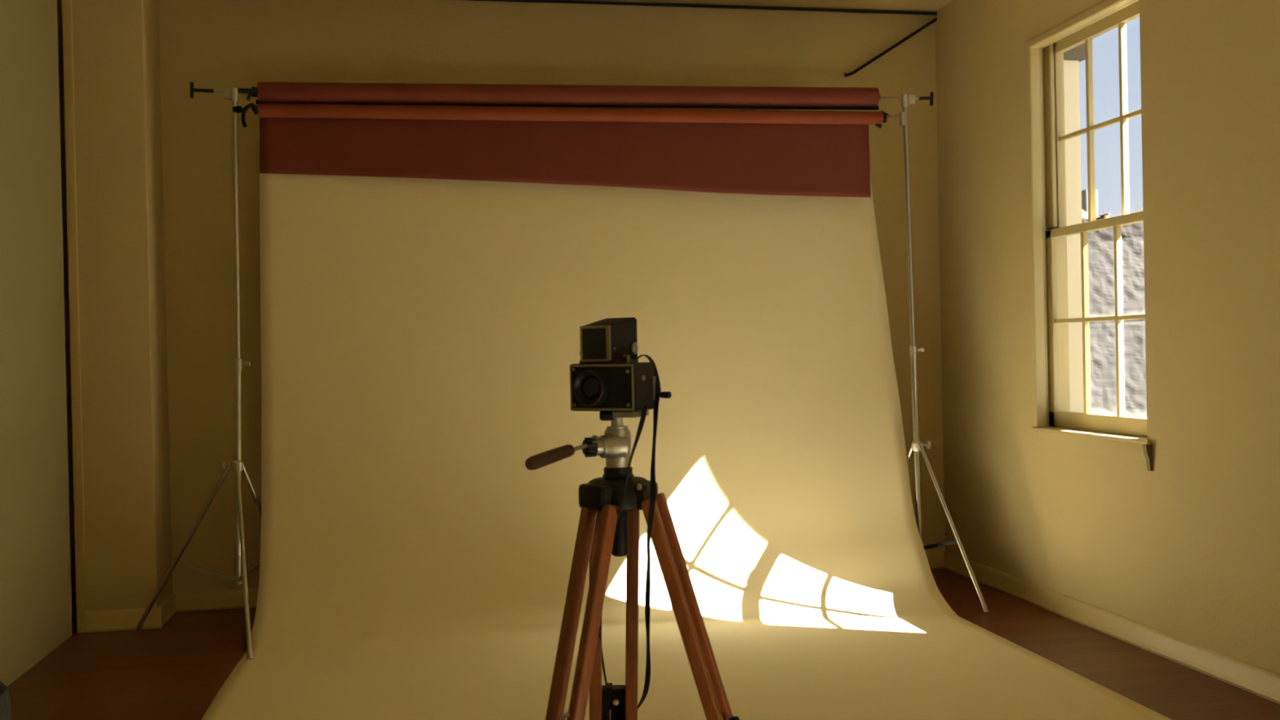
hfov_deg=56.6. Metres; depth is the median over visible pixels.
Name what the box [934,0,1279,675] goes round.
wall
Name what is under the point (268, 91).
paper roll
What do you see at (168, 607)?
baseboard
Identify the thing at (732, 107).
crossbar
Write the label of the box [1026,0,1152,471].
window
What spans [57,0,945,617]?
wall
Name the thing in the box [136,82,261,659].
stand
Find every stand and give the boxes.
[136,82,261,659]
[875,92,988,613]
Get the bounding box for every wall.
[0,0,72,686]
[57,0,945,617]
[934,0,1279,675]
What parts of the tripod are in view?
clamp lever, rail, pan handle, tilt knob, rail, rail, plate lock knob, crown, camera plate, rail, rail, rail, clamp knob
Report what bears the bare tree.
on the ground
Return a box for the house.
[1081,189,1097,219]
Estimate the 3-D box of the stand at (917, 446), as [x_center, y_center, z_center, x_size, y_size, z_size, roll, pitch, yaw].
[1.382,-0.083,5.952,0.321,2.513,0.985,-1,0,-5]
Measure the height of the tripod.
1.149 m
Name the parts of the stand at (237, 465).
leg, handle, hub knob, leg, leg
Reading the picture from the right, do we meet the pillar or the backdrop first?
the backdrop
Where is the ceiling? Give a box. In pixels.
[578,0,952,12]
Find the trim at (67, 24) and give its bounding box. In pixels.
[62,0,86,632]
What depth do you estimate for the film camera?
1.82 m
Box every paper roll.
[251,81,879,106]
[253,102,886,197]
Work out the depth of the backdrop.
5.72 m
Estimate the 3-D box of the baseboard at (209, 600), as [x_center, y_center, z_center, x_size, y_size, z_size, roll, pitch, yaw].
[-0.305,1.159,6.261,4.095,0.095,0.020,-1,0,-10]
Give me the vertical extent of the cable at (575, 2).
0.371 m
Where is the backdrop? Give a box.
[201,130,1172,719]
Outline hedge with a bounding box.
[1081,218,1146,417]
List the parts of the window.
sill, sash, sash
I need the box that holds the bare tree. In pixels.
[1087,200,1142,217]
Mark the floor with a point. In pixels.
(175, 671)
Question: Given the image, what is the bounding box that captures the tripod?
[524,409,739,719]
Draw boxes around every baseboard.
[85,607,162,632]
[157,592,176,626]
[173,551,944,612]
[943,551,1279,704]
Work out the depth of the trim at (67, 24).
5.47 m
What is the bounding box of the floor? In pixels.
[7,568,1279,719]
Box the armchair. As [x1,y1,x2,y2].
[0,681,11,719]
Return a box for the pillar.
[71,0,172,611]
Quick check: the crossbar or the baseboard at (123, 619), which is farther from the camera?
the crossbar
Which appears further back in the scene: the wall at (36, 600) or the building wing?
the building wing
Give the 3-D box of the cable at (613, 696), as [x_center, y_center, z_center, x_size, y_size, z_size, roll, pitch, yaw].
[-0.020,0.320,1.898,0.101,0.655,0.281,-1,0,-10]
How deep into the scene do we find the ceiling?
6.41 m
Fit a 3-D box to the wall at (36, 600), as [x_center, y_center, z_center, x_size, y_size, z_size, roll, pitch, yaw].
[-1.960,-0.279,1.478,0.100,3.100,8.015,-1,0,-10]
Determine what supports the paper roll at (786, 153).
hanging from the stand at (917, 446)
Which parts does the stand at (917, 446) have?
roll arm, leg, handle, hub knob, leg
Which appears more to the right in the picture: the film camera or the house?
the house
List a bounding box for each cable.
[468,0,937,76]
[598,354,661,719]
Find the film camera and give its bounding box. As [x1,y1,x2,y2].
[569,317,671,411]
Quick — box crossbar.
[255,99,879,110]
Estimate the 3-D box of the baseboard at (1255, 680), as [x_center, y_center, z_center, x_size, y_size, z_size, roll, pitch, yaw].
[2.456,1.125,2.496,0.020,0.095,8.420,-1,0,-10]
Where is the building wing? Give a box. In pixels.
[1063,42,1085,413]
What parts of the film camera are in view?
finder frame, plate, frame, trim, winding knob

